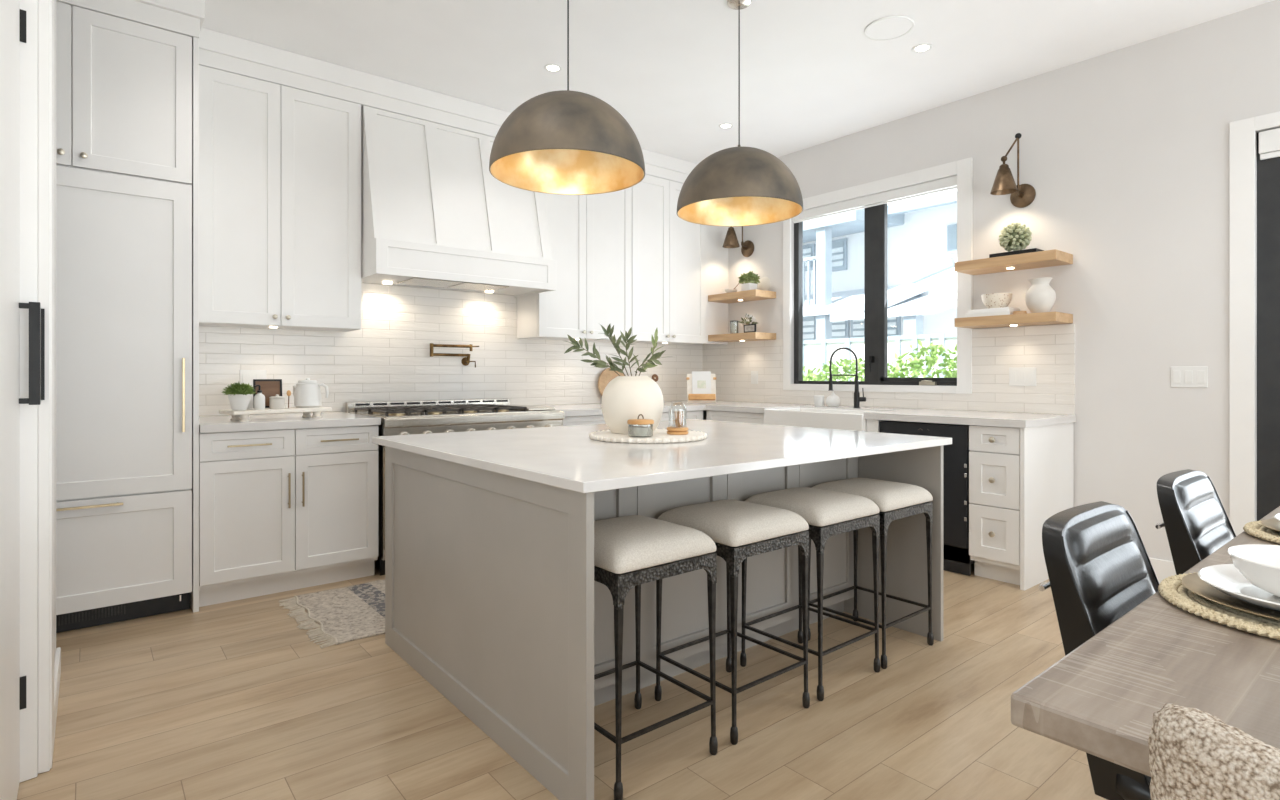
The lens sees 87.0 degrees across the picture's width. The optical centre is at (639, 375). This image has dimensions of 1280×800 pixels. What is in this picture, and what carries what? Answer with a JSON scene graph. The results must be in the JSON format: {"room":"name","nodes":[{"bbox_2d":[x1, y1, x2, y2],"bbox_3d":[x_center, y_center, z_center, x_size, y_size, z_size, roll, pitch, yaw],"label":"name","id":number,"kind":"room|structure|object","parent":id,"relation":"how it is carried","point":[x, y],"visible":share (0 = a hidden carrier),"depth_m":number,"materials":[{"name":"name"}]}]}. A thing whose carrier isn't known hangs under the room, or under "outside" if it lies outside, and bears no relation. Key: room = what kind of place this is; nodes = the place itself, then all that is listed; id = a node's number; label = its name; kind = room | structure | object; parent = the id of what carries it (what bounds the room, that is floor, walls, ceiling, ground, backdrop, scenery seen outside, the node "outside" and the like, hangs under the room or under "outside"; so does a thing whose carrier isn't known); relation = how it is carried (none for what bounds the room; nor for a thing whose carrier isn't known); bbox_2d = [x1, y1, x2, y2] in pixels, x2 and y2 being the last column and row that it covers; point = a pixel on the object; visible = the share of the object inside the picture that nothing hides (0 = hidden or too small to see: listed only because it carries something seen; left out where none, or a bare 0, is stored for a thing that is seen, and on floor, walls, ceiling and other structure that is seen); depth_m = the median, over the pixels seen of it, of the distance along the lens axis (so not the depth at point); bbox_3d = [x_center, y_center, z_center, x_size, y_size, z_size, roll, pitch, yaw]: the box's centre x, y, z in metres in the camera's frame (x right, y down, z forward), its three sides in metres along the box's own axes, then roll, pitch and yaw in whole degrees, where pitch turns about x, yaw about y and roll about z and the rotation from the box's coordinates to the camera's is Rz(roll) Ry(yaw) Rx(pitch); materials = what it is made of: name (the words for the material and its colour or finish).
{"room":"kitchen","nodes":[
{"label":"kitchen","id":0,"kind":"room"},
{"bbox_2d":[54,0,55,661],"bbox_3d":[-2.104,-0.370,2.261,0.202,3.080,0.835,0,0,-39],"label":"wall","id":1,"kind":"structure","parent":0,"point":[54,0],"depth_m":2.51,"materials":[{"name":"paint"}]},
{"bbox_2d":[0,0,40,799],"bbox_3d":[-1.552,-0.056,1.661,0.088,2.428,0.736,0,0,-39],"label":"door","id":2,"kind":"structure","parent":1,"relation":"in","point":[10,305],"depth_m":1.72,"materials":[{"name":"white paint"}]},
{"bbox_2d":[20,0,37,781],"bbox_3d":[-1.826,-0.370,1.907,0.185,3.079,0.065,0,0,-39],"label":"door","id":3,"kind":"structure","parent":1,"relation":"attached to","point":[28,50],"depth_m":1.95,"materials":[{"name":"white paint"}]},
{"bbox_2d":[41,309,44,399],"bbox_3d":[-1.753,-0.062,1.982,0.008,0.268,0.008,0,0,-39],"label":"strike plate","id":4,"kind":"object","parent":1,"relation":"attached to","point":[42,310],"visible":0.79,"depth_m":1.98,"materials":[{"name":"black metal"}]},
{"bbox_2d":[38,0,53,773],"bbox_3d":[-1.813,-0.370,2.062,0.031,3.079,0.192,0,0,-39],"label":"trim","id":5,"kind":"structure","parent":1,"relation":"attached to","point":[45,7],"depth_m":1.99,"materials":[{"name":"white paint"}]},
{"bbox_2d":[54,647,60,740],"bbox_3d":[-2.073,1.117,2.393,0.014,0.104,0.650,0,0,-39],"label":"baseboard","id":6,"kind":"structure","parent":1,"relation":"attached to","point":[57,664],"depth_m":2.41,"materials":[{"name":"white paint"}]},
{"bbox_2d":[228,394,250,410],"bbox_3d":[-2.112,0.141,3.558,0.106,0.086,0.106,0,0,-39],"label":"pot","id":7,"kind":"object","parent":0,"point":[238,402],"depth_m":3.52,"materials":[{"name":"white ceramic"}]},
{"bbox_2d":[17,557,1159,799],"bbox_3d":[0.700,1.230,1.573,6.575,0.120,8.250,0,0,-39],"label":"floor","id":8,"kind":"structure","parent":0,"point":[232,700],"depth_m":2.30,"materials":[{"name":"brown wood"}]},
{"bbox_2d":[56,165,191,632],"bbox_3d":[-2.789,0.116,3.325,0.902,2.105,0.802,0,0,-39],"label":"refrigerator","id":9,"kind":"object","parent":8,"relation":"on","point":[124,243],"visible":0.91,"depth_m":3.16,"materials":[{"name":"white paint"}]},
{"bbox_2d":[190,37,198,612],"bbox_3d":[-2.437,-0.251,3.634,0.024,2.841,0.768,0,0,-39],"label":"cabinet end panel","id":10,"kind":"object","parent":8,"relation":"on","point":[194,595],"visible":0.45,"depth_m":3.34,"materials":[{"name":"white paint"}]},
{"bbox_2d":[199,425,377,606],"bbox_3d":[-2.078,0.728,3.905,0.872,0.884,0.798,0,0,-39],"label":"base cabinet","id":11,"kind":"object","parent":8,"relation":"on","point":[282,510],"visible":1,"depth_m":3.59,"materials":[{"name":"white paint"}]},
{"bbox_2d":[199,412,380,432],"bbox_3d":[-2.078,0.263,3.909,0.877,0.042,0.794,0,0,-39],"label":"countertop","id":12,"kind":"structure","parent":11,"relation":"on","point":[207,424],"depth_m":3.68,"materials":[{"name":"white stone"}]},
{"bbox_2d":[219,407,331,421],"bbox_3d":[-2.020,0.213,3.760,0.200,0.058,0.520,0,0,39],"label":"tray","id":13,"kind":"object","parent":12,"relation":"on","point":[244,415],"depth_m":3.65,"materials":[{"name":"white wood"}]},
{"bbox_2d":[221,382,255,410],"bbox_3d":[-2.114,0.106,3.558,0.163,0.156,0.163,0,0,-39],"label":"boxwood","id":14,"kind":"object","parent":13,"relation":"on","point":[239,395],"visible":1,"depth_m":3.52,"materials":[{"name":"green plant"}]},
{"bbox_2d":[254,385,264,409],"bbox_3d":[-2.050,0.116,3.635,0.055,0.135,0.052,0,0,-39],"label":"pump bottle","id":15,"kind":"object","parent":13,"relation":"on","point":[259,398],"visible":1,"depth_m":3.62,"materials":[{"name":"ceramic"}]},
{"bbox_2d":[253,379,281,407],"bbox_3d":[-2.089,0.102,3.789,0.142,0.161,0.038,0,0,-37],"label":"picture frame","id":16,"kind":"object","parent":13,"relation":"on","point":[269,387],"visible":0.71,"depth_m":3.79,"materials":[{"name":"brown wood"}]},
{"bbox_2d":[293,378,328,407],"bbox_3d":[-1.903,0.099,3.890,0.169,0.170,0.153,0,0,-39],"label":"electric kettle","id":17,"kind":"object","parent":13,"relation":"on","point":[306,393],"visible":1,"depth_m":3.84,"materials":[{"name":"grey ceramic"}]},
{"bbox_2d":[279,579,384,647],"bbox_3d":[-0.973,1.164,3.725,1.713,0.013,0.812,0,0,-39],"label":"kitchen rug","id":18,"kind":"object","parent":8,"relation":"on","point":[355,612],"visible":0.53,"depth_m":3.32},
{"bbox_2d":[345,399,564,575],"bbox_3d":[-1.236,0.675,4.546,1.214,0.990,0.870,0,0,-39],"label":"gas range","id":19,"kind":"object","parent":8,"relation":"on","point":[429,416],"visible":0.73,"depth_m":4.26,"materials":[{"name":"metal"}]},
{"bbox_2d":[350,408,557,417],"bbox_3d":[-1.242,0.242,4.554,1.162,0.004,0.715,0,0,-39],"label":"cooktop","id":20,"kind":"object","parent":19,"relation":"in","point":[352,410],"depth_m":4.27,"materials":[{"name":"metal"}]},
{"bbox_2d":[563,410,702,425],"bbox_3d":[-0.236,0.728,5.410,1.408,0.884,0.798,0,0,-39],"label":"base cabinet","id":21,"kind":"object","parent":8,"relation":"on","point":[590,419],"visible":0.04,"depth_m":4.88,"materials":[{"name":"white paint"}]},
{"bbox_2d":[538,401,1075,427],"bbox_3d":[0.812,0.263,4.695,2.128,0.042,3.234,0,0,-39],"label":"countertop","id":22,"kind":"structure","parent":21,"relation":"on","point":[981,418],"depth_m":4.34,"materials":[{"name":"white stone"}]},
{"bbox_2d":[598,368,623,395],"bbox_3d":[-0.232,0.086,5.872,0.316,0.314,0.066,0,0,-39],"label":"round board","id":23,"kind":"object","parent":22,"relation":"on","point":[606,376],"visible":0.29,"depth_m":5.82,"materials":[{"name":"brown wood"}]},
{"bbox_2d":[686,374,715,402],"bbox_3d":[0.540,0.113,5.903,0.252,0.256,0.233,0,0,-39],"label":"book stand","id":24,"kind":"object","parent":22,"relation":"on","point":[691,398],"visible":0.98,"depth_m":5.88,"materials":[{"name":"brown wood"}]},
{"bbox_2d":[692,371,710,393],"bbox_3d":[0.539,0.065,5.913,0.165,0.201,0.059,0,0,0],"label":"card","id":25,"kind":"object","parent":24,"relation":"on","point":[701,380],"visible":1,"depth_m":5.91,"materials":[{"name":"white paper"}]},
{"bbox_2d":[764,408,880,430],"bbox_3d":[1.354,0.376,4.858,0.435,0.248,0.830,0,0,-39],"label":"farmhouse sink","id":26,"kind":"object","parent":22,"relation":"in","point":[840,419],"visible":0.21,"depth_m":4.74,"materials":[{"name":"white ceramic"}]},
{"bbox_2d":[828,347,865,407],"bbox_3d":[1.536,0.015,5.016,0.278,0.453,0.053,0,0,0],"label":"kitchen faucet","id":27,"kind":"object","parent":22,"relation":"on","point":[857,399],"visible":1,"depth_m":5.01,"materials":[{"name":"black metal"}]},
{"bbox_2d":[594,515,717,799],"bbox_3d":[-0.033,0.819,2.114,0.397,0.703,0.397,0,0,-39],"label":"counter stool","id":28,"kind":"object","parent":8,"relation":"on","point":[630,551],"visible":0.77,"depth_m":1.98,"materials":[{"name":"fabric"}]},
{"bbox_2d":[385,445,942,799],"bbox_3d":[0.116,0.737,2.962,1.920,0.866,1.540,0,0,-39],"label":"kitchen island","id":29,"kind":"object","parent":8,"relation":"on","point":[493,597],"visible":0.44,"depth_m":2.43,"materials":[{"name":"grey paint"}]},
{"bbox_2d":[372,419,951,492],"bbox_3d":[0.088,0.288,2.999,1.965,0.029,1.670,0,0,-39],"label":"island countertop","id":30,"kind":"structure","parent":29,"relation":"on","point":[565,457],"depth_m":2.50,"materials":[{"name":"white stone"}]},
{"bbox_2d":[589,428,706,443],"bbox_3d":[0.035,0.263,2.960,0.516,0.022,0.517,0,0,14],"label":"round tray","id":31,"kind":"object","parent":30,"relation":"on","point":[659,435],"visible":0.76,"depth_m":2.79,"materials":[{"name":"stone"}]},
{"bbox_2d":[601,376,663,433],"bbox_3d":[-0.033,0.128,3.000,0.276,0.251,0.276,0,0,-12],"label":"round vase","id":32,"kind":"object","parent":31,"relation":"on","point":[624,398],"visible":0.84,"depth_m":2.90,"materials":[{"name":"beige ceramic"}]},
{"bbox_2d":[564,334,619,375],"bbox_3d":[-0.185,0.020,2.968,0.314,0.406,0.098,0,0,-7],"label":"branch","id":33,"kind":"object","parent":32,"relation":"in","point":[595,354],"visible":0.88,"depth_m":2.96,"materials":[{"name":"green plant"}]},
{"bbox_2d":[597,324,628,375],"bbox_3d":[-0.126,-0.006,3.008,0.165,0.457,0.101,0,0,36],"label":"branch","id":34,"kind":"object","parent":32,"relation":"in","point":[609,331],"visible":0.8,"depth_m":3.00,"materials":[{"name":"green plant"}]},
{"bbox_2d":[614,328,638,375],"bbox_3d":[-0.060,0.005,2.954,0.104,0.436,0.113,0,0,-39],"label":"branch","id":35,"kind":"object","parent":32,"relation":"in","point":[630,340],"visible":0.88,"depth_m":2.96,"materials":[{"name":"green plant"}]},
{"bbox_2d":[633,350,665,375],"bbox_3d":[0.063,0.056,2.963,0.182,0.335,0.110,0,0,-9],"label":"branch","id":36,"kind":"object","parent":32,"relation":"in","point":[655,356],"visible":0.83,"depth_m":2.96,"materials":[{"name":"green plant"}]},
{"bbox_2d":[627,414,653,436],"bbox_3d":[0.003,0.205,2.800,0.112,0.091,0.112,0,0,-39],"label":"candle jar","id":37,"kind":"object","parent":31,"relation":"on","point":[633,431],"visible":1,"depth_m":2.76,"materials":[{"name":"clear glass"}]},
{"bbox_2d":[667,401,687,434],"bbox_3d":[0.163,0.182,2.921,0.094,0.142,0.094,0,0,-39],"label":"glass cloche","id":38,"kind":"object","parent":31,"relation":"on","point":[678,430],"visible":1,"depth_m":2.92,"materials":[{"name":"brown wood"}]},
{"bbox_2d":[654,499,809,744],"bbox_3d":[0.326,0.819,2.407,0.397,0.703,0.397,0,0,-39],"label":"counter stool","id":39,"kind":"object","parent":8,"relation":"on","point":[739,530],"visible":0.88,"depth_m":2.30,"materials":[{"name":"fabric"}]},
{"bbox_2d":[706,410,763,423],"bbox_3d":[1.009,0.728,5.543,0.749,0.884,0.659,0,0,-39],"label":"base cabinet","id":40,"kind":"object","parent":8,"relation":"on","point":[743,417],"visible":0.15,"depth_m":5.32,"materials":[{"name":"white paint"}]},
{"bbox_2d":[740,487,880,700],"bbox_3d":[0.676,0.819,2.694,0.397,0.703,0.397,0,0,-39],"label":"counter stool","id":41,"kind":"object","parent":8,"relation":"on","point":[827,513],"visible":0.82,"depth_m":2.60,"materials":[{"name":"fabric"}]},
{"bbox_2d":[808,478,933,668],"bbox_3d":[1.002,0.819,2.959,0.397,0.703,0.397,0,0,-39],"label":"counter stool","id":42,"kind":"object","parent":8,"relation":"on","point":[894,500],"visible":0.78,"depth_m":2.87,"materials":[{"name":"fabric"}]},
{"bbox_2d":[879,420,974,575],"bbox_3d":[1.997,0.730,4.358,0.719,0.876,0.571,0,0,-39],"label":"beverage cooler","id":43,"kind":"object","parent":8,"relation":"on","point":[956,557],"visible":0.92,"depth_m":3.99,"materials":[{"name":"black metal"}]},
{"bbox_2d":[969,422,1073,590],"bbox_3d":[2.264,0.728,4.007,0.749,0.884,0.304,0,0,-39],"label":"base cabinet","id":44,"kind":"object","parent":8,"relation":"on","point":[1019,478],"visible":0.99,"depth_m":3.80,"materials":[{"name":"white paint"}]},
{"bbox_2d":[1038,501,1158,799],"bbox_3d":[1.100,0.724,1.182,0.443,0.894,0.625,0,0,-39],"label":"dining chair","id":45,"kind":"object","parent":8,"relation":"on","point":[1099,566],"visible":0.45,"depth_m":1.27,"materials":[{"name":"black leather"}]},
{"bbox_2d":[1011,506,1279,776],"bbox_3d":[1.698,0.790,1.258,2.379,0.760,0.949,0,0,-39],"label":"dining table","id":46,"kind":"object","parent":8,"relation":"on","point":[1101,699],"visible":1,"depth_m":0.90,"materials":[{"name":"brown wood"}]},
{"bbox_2d":[1158,572,1279,639],"bbox_3d":[1.142,0.402,1.155,0.406,0.015,0.406,0,0,-39],"label":"placemat","id":47,"kind":"object","parent":46,"relation":"on","point":[1172,589],"visible":0.46,"depth_m":1.14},
{"bbox_2d":[1182,572,1279,619],"bbox_3d":[1.142,0.389,1.155,0.336,0.013,0.336,0,0,-39],"label":"charger plate","id":48,"kind":"object","parent":47,"relation":"on","point":[1193,582],"visible":0.49,"depth_m":1.17,"materials":[{"name":"ceramic"}]},
{"bbox_2d":[1198,564,1279,611],"bbox_3d":[1.131,0.374,1.153,0.298,0.028,0.274,0,0,-39],"label":"dinner plate","id":49,"kind":"object","parent":48,"relation":"on","point":[1225,578],"visible":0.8,"depth_m":1.21,"materials":[{"name":"white ceramic"}]},
{"bbox_2d":[1227,544,1279,597],"bbox_3d":[1.138,0.348,1.152,0.216,0.068,0.205,0,0,-39],"label":"bowl","id":50,"kind":"object","parent":49,"relation":"on","point":[1259,564],"visible":1,"depth_m":1.17,"materials":[{"name":"white ceramic"}]},
{"bbox_2d":[1243,520,1279,543],"bbox_3d":[1.742,0.402,1.645,0.406,0.015,0.406,0,0,-39],"label":"placemat","id":51,"kind":"object","parent":46,"relation":"on","point":[1255,528],"visible":0.75,"depth_m":1.72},
{"bbox_2d":[1155,469,1235,574],"bbox_3d":[1.714,0.724,1.696,0.443,0.894,0.625,0,0,-39],"label":"dining chair","id":52,"kind":"object","parent":8,"relation":"on","point":[1196,522],"visible":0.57,"depth_m":1.79,"materials":[{"name":"black leather"}]},
{"bbox_2d":[1148,703,1279,799],"bbox_3d":[0.860,0.737,0.567,0.594,0.867,0.602,0,0,-39],"label":"armchair","id":53,"kind":"object","parent":8,"relation":"on","point":[1194,754],"visible":1,"depth_m":0.58,"materials":[{"name":"fabric"}]},
{"bbox_2d":[202,0,1273,163],"bbox_3d":[0.700,-1.970,1.573,6.575,0.120,8.250,0,0,-39],"label":"ceiling","id":54,"kind":"structure","parent":0,"point":[811,75],"depth_m":3.91,"materials":[{"name":"paint"}]},
{"bbox_2d":[56,0,204,38],"bbox_3d":[-3.197,-1.790,3.002,2.046,0.237,0.805,0,0,-39],"label":"trim","id":55,"kind":"structure","parent":54,"relation":"attached to","point":[184,17],"depth_m":3.23,"materials":[{"name":"white paint"}]},
{"bbox_2d":[489,0,644,194],"bbox_3d":[-0.297,-1.370,2.792,0.637,1.078,0.637,0,0,8],"label":"pendant lamp","id":56,"kind":"object","parent":54,"relation":"hanging from","point":[563,142],"visible":1,"depth_m":2.63,"materials":[{"name":"brown metal"}]},
{"bbox_2d":[677,0,802,225],"bbox_3d":[0.506,-1.370,3.448,0.637,1.078,0.637,0,0,3],"label":"pendant lamp","id":57,"kind":"object","parent":54,"relation":"hanging from","point":[733,186],"visible":1,"depth_m":3.27,"materials":[{"name":"brown metal"}]},
{"bbox_2d":[864,15,914,40],"bbox_3d":[1.368,-1.906,3.709,0.262,0.008,0.262,0,0,-39],"label":"ceiling speaker","id":58,"kind":"object","parent":54,"relation":"attached to","point":[886,28],"visible":1,"depth_m":3.70,"materials":[{"name":"paint"}]},
{"bbox_2d":[703,0,1279,560],"bbox_3d":[3.236,-0.370,3.547,0.150,3.080,8.100,0,0,-39],"label":"wall","id":59,"kind":"structure","parent":0,"point":[1124,152],"depth_m":3.94,"materials":[{"name":"paint"}]},
{"bbox_2d":[723,226,753,256],"bbox_3d":[0.880,-1.317,6.129,0.278,0.465,0.156,0,0,-25],"label":"wall lamp","id":60,"kind":"object","parent":59,"relation":"attached to","point":[731,241],"visible":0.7,"depth_m":6.12,"materials":[{"name":"brown metal"}]},
{"bbox_2d":[708,289,775,303],"bbox_3d":[0.910,-0.704,6.057,0.274,0.063,0.569,0,0,-39],"label":"floating shelf","id":61,"kind":"object","parent":59,"relation":"attached to","point":[748,295],"visible":1,"depth_m":5.94,"materials":[{"name":"brown wood"}]},
{"bbox_2d":[738,271,759,290],"bbox_3d":[0.960,-0.827,5.930,0.197,0.184,0.199,0,0,0],"label":"potted herb","id":62,"kind":"object","parent":61,"relation":"on","point":[749,281],"visible":1,"depth_m":5.90,"materials":[{"name":"green plant"}]},
{"bbox_2d":[708,332,775,341],"bbox_3d":[0.910,-0.340,6.057,0.274,0.063,0.569,0,0,-39],"label":"floating shelf","id":63,"kind":"object","parent":59,"relation":"attached to","point":[749,336],"visible":1,"depth_m":5.91,"materials":[{"name":"brown wood"}]},
{"bbox_2d":[794,203,956,385],"bbox_3d":[1.786,-0.662,5.269,0.116,1.470,1.436,0,0,-39],"label":"window","id":64,"kind":"structure","parent":59,"relation":"in","point":[875,217],"depth_m":5.24,"materials":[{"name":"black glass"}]},
{"bbox_2d":[792,176,956,222],"bbox_3d":[1.768,-1.351,5.254,0.029,0.085,1.428,0,0,-39],"label":"roller blind","id":65,"kind":"object","parent":64,"relation":"attached to","point":[949,183],"visible":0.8,"depth_m":5.15,"materials":[{"name":"fabric"}]},
{"bbox_2d":[783,157,972,393],"bbox_3d":[1.755,-0.681,5.227,0.018,1.612,1.611,0,0,-39],"label":"trim","id":66,"kind":"structure","parent":59,"relation":"attached to","point":[963,168],"depth_m":4.82,"materials":[{"name":"white paint"}]},
{"bbox_2d":[703,324,1074,414],"bbox_3d":[1.638,-0.035,5.377,0.010,0.560,3.225,0,0,-39],"label":"backsplash","id":67,"kind":"structure","parent":59,"relation":"attached to","point":[1050,349],"depth_m":4.55,"materials":[{"name":"white tile"}]},
{"bbox_2d":[990,133,1035,207],"bbox_3d":[2.366,-1.317,4.310,0.278,0.465,0.156,0,0,-25],"label":"wall lamp","id":68,"kind":"object","parent":59,"relation":"attached to","point":[1023,195],"visible":1,"depth_m":4.31,"materials":[{"name":"brown metal"}]},
{"bbox_2d":[954,249,1072,274],"bbox_3d":[2.359,-0.710,4.284,0.274,0.065,0.600,0,0,-39],"label":"floating shelf","id":69,"kind":"object","parent":59,"relation":"attached to","point":[1048,258],"visible":1,"depth_m":4.19,"materials":[{"name":"brown wood"}]},
{"bbox_2d":[989,248,1043,257],"bbox_3d":[2.370,-0.755,4.232,0.175,0.027,0.275,0,0,-39],"label":"book","id":70,"kind":"object","parent":69,"relation":"on","point":[1033,249],"visible":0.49,"depth_m":4.17,"materials":[{"name":"paper"}]},
{"bbox_2d":[998,222,1031,251],"bbox_3d":[2.352,-0.866,4.233,0.185,0.185,0.185,0,0,-39],"label":"plant","id":71,"kind":"object","parent":70,"relation":"on","point":[1015,237],"visible":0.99,"depth_m":4.19,"materials":[{"name":"green plant"}]},
{"bbox_2d":[954,312,1072,328],"bbox_3d":[2.359,-0.344,4.284,0.274,0.063,0.600,0,0,-39],"label":"floating shelf","id":72,"kind":"object","parent":59,"relation":"attached to","point":[1043,318],"visible":1,"depth_m":4.16,"materials":[{"name":"brown wood"}]},
{"bbox_2d":[966,311,1012,316],"bbox_3d":[2.275,-0.389,4.344,0.180,0.026,0.270,0,0,-39],"label":"book","id":73,"kind":"object","parent":72,"relation":"on","point":[998,312],"visible":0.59,"depth_m":4.28,"materials":[{"name":"paper"}]},
{"bbox_2d":[968,307,1019,313],"bbox_3d":[2.278,-0.414,4.347,0.170,0.024,0.250,0,0,-39],"label":"book","id":74,"kind":"object","parent":73,"relation":"on","point":[1002,308],"visible":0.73,"depth_m":4.27,"materials":[{"name":"paper"}]},
{"bbox_2d":[981,293,1011,308],"bbox_3d":[2.287,-0.473,4.329,0.176,0.092,0.176,0,0,-39],"label":"speckled bowl","id":75,"kind":"object","parent":74,"relation":"on","point":[993,300],"visible":0.8,"depth_m":4.27,"materials":[{"name":"ceramic"}]},
{"bbox_2d":[1025,277,1055,312],"bbox_3d":[2.444,-0.483,4.121,0.162,0.214,0.162,0,0,-39],"label":"vase","id":76,"kind":"object","parent":72,"relation":"on","point":[1040,297],"visible":0.91,"depth_m":4.07,"materials":[{"name":"white ceramic"}]},
{"bbox_2d":[1009,367,1035,385],"bbox_3d":[2.464,0.007,4.350,0.009,0.119,0.163,0,0,-39],"label":"outlet plate","id":77,"kind":"object","parent":59,"relation":"attached to","point":[1018,376],"visible":1,"depth_m":4.34,"materials":[{"name":"white plastic"}]},
{"bbox_2d":[1149,558,1175,582],"bbox_3d":[2.889,1.102,3.842,0.014,0.134,0.705,0,0,-39],"label":"baseboard","id":78,"kind":"structure","parent":59,"relation":"attached to","point":[1163,569],"depth_m":3.78,"materials":[{"name":"white paint"}]},
{"bbox_2d":[1171,366,1207,387],"bbox_3d":[3.009,0.007,3.700,0.009,0.115,0.161,0,0,-39],"label":"switch plate","id":79,"kind":"object","parent":59,"relation":"attached to","point":[1181,376],"visible":1,"depth_m":3.69,"materials":[{"name":"white plastic"}]},
{"bbox_2d":[1229,111,1279,535],"bbox_3d":[4.013,-0.083,2.465,0.016,2.504,2.840,0,0,-39],"label":"trim","id":80,"kind":"structure","parent":59,"relation":"attached to","point":[1241,132],"depth_m":3.52,"materials":[{"name":"white paint"}]},
{"bbox_2d":[1257,132,1279,520],"bbox_3d":[4.079,-0.048,2.519,0.085,2.435,2.640,0,0,-39],"label":"door","id":81,"kind":"structure","parent":59,"relation":"in","point":[1268,170],"depth_m":3.48,"materials":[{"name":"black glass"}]},
{"bbox_2d":[1259,128,1279,159],"bbox_3d":[4.033,-1.186,2.480,0.031,0.142,2.618,0,0,-39],"label":"roller blind","id":82,"kind":"object","parent":59,"relation":"attached to","point":[1269,140],"visible":1,"depth_m":3.45,"materials":[{"name":"fabric"}]},
{"bbox_3d":[-1.862,-0.370,4.709,6.575,3.080,0.150,0,0,-39],"label":"wall","id":83,"kind":"structure","parent":0,"visible":0},
{"bbox_2d":[56,1,191,184],"bbox_3d":[-2.789,-1.306,3.328,0.905,0.727,0.796,0,0,-39],"label":"upper cabinet","id":84,"kind":"object","parent":83,"relation":"attached to","point":[124,87],"visible":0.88,"depth_m":3.16,"materials":[{"name":"white paint"}]},
{"bbox_2d":[240,370,265,386],"bbox_3d":[-2.386,0.025,4.165,0.145,0.120,0.009,0,0,-39],"label":"outlet plate","id":85,"kind":"object","parent":83,"relation":"attached to","point":[246,376],"visible":0.52,"depth_m":4.16,"materials":[{"name":"white plastic"}]},
{"bbox_2d":[199,65,359,331],"bbox_3d":[-2.189,-0.996,4.092,0.857,1.420,0.368,0,0,-39],"label":"upper cabinet","id":86,"kind":"object","parent":83,"relation":"attached to","point":[279,165],"visible":0.94,"depth_m":3.94,"materials":[{"name":"white paint"}]},
{"bbox_2d":[346,104,360,331],"bbox_3d":[-1.866,-1.000,4.383,0.010,1.417,0.329,0,0,-39],"label":"trim","id":87,"kind":"structure","parent":86,"relation":"attached to","point":[360,104],"depth_m":4.25,"materials":[{"name":"white paint"}]},
{"bbox_2d":[199,28,697,183],"bbox_3d":[-0.905,-1.810,5.158,4.225,0.199,0.365,0,0,-39],"label":"trim","id":88,"kind":"structure","parent":83,"relation":"attached to","point":[217,50],"depth_m":4.23,"materials":[{"name":"white paint"}]},
{"bbox_2d":[199,283,702,415],"bbox_3d":[-1.028,-0.193,5.288,4.251,0.875,0.010,0,0,-39],"label":"backsplash","id":89,"kind":"structure","parent":83,"relation":"attached to","point":[388,358],"depth_m":4.86,"materials":[{"name":"white tile"}]},
{"bbox_2d":[430,343,478,366],"bbox_3d":[-1.366,-0.145,4.947,0.369,0.170,0.090,0,0,-39],"label":"pot filler","id":90,"kind":"object","parent":83,"relation":"attached to","point":[465,361],"visible":1,"depth_m":4.93,"materials":[{"name":"gold metal"}]},
{"bbox_2d":[361,105,555,296],"bbox_3d":[-1.281,-1.161,4.691,1.272,1.091,0.587,0,0,-39],"label":"range hood","id":91,"kind":"object","parent":83,"relation":"attached to","point":[434,214],"visible":0.96,"depth_m":4.46,"materials":[{"name":"white paint"}]},
{"bbox_2d":[517,187,631,341],"bbox_3d":[-0.510,-0.996,5.464,0.891,1.420,0.368,0,0,-39],"label":"upper cabinet","id":92,"kind":"object","parent":83,"relation":"attached to","point":[590,235],"visible":0.67,"depth_m":5.34,"materials":[{"name":"white paint"}]},
{"bbox_2d":[616,174,705,344],"bbox_3d":[0.173,-0.996,6.022,0.864,1.420,0.368,0,0,-39],"label":"upper cabinet","id":93,"kind":"object","parent":83,"relation":"attached to","point":[669,251],"visible":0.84,"depth_m":5.87,"materials":[{"name":"white paint"}]},
{"bbox_2d":[705,225,727,344],"bbox_3d":[-0.921,-1.001,5.157,4.250,1.418,0.347,0,0,-39],"label":"trim","id":94,"kind":"structure","parent":83,"relation":"attached to","point":[716,255],"depth_m":6.27,"materials":[{"name":"white paint"}]},
{"label":"outside","id":95,"kind":"structure","parent":0,"visible":0},
{"bbox_3d":[14.260,1.520,18.108,35.000,0.100,60.000,0,0,-39],"label":"ground","id":96,"kind":"structure","parent":95,"visible":0},
{"bbox_2d":[803,188,956,339],"bbox_3d":[6.564,-1.630,14.725,8.000,6.200,12.300,0,0,-39],"label":"neighbouring house","id":97,"kind":"structure","parent":96,"relation":"on","point":[921,230],"depth_m":12.46,"materials":[{"name":"grey"}]},
{"bbox_2d":[832,247,842,266],"bbox_3d":[4.040,-2.438,13.914,0.013,0.370,0.337,0,0,-39],"label":"window","id":98,"kind":"structure","parent":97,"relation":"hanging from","point":[837,252],"depth_m":13.88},
{"bbox_2d":[832,320,844,335],"bbox_3d":[3.968,-1.065,14.001,0.013,0.510,0.657,0,0,-39],"label":"window","id":99,"kind":"structure","parent":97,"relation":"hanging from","point":[838,327],"depth_m":13.86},
{"bbox_2d":[803,333,956,380],"bbox_3d":[2.868,0.455,10.414,0.100,2.030,9.500,0,0,-39],"label":"fence","id":100,"kind":"object","parent":96,"relation":"on","point":[817,352],"visible":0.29,"depth_m":9.90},
{"bbox_2d":[803,339,956,380],"bbox_3d":[2.268,0.536,8.768,0.868,1.858,6.446,0,0,-39],"label":"hedge","id":101,"kind":"object","parent":96,"relation":"on","point":[914,364],"visible":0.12,"depth_m":7.64,"materials":[{"name":"green plant"}]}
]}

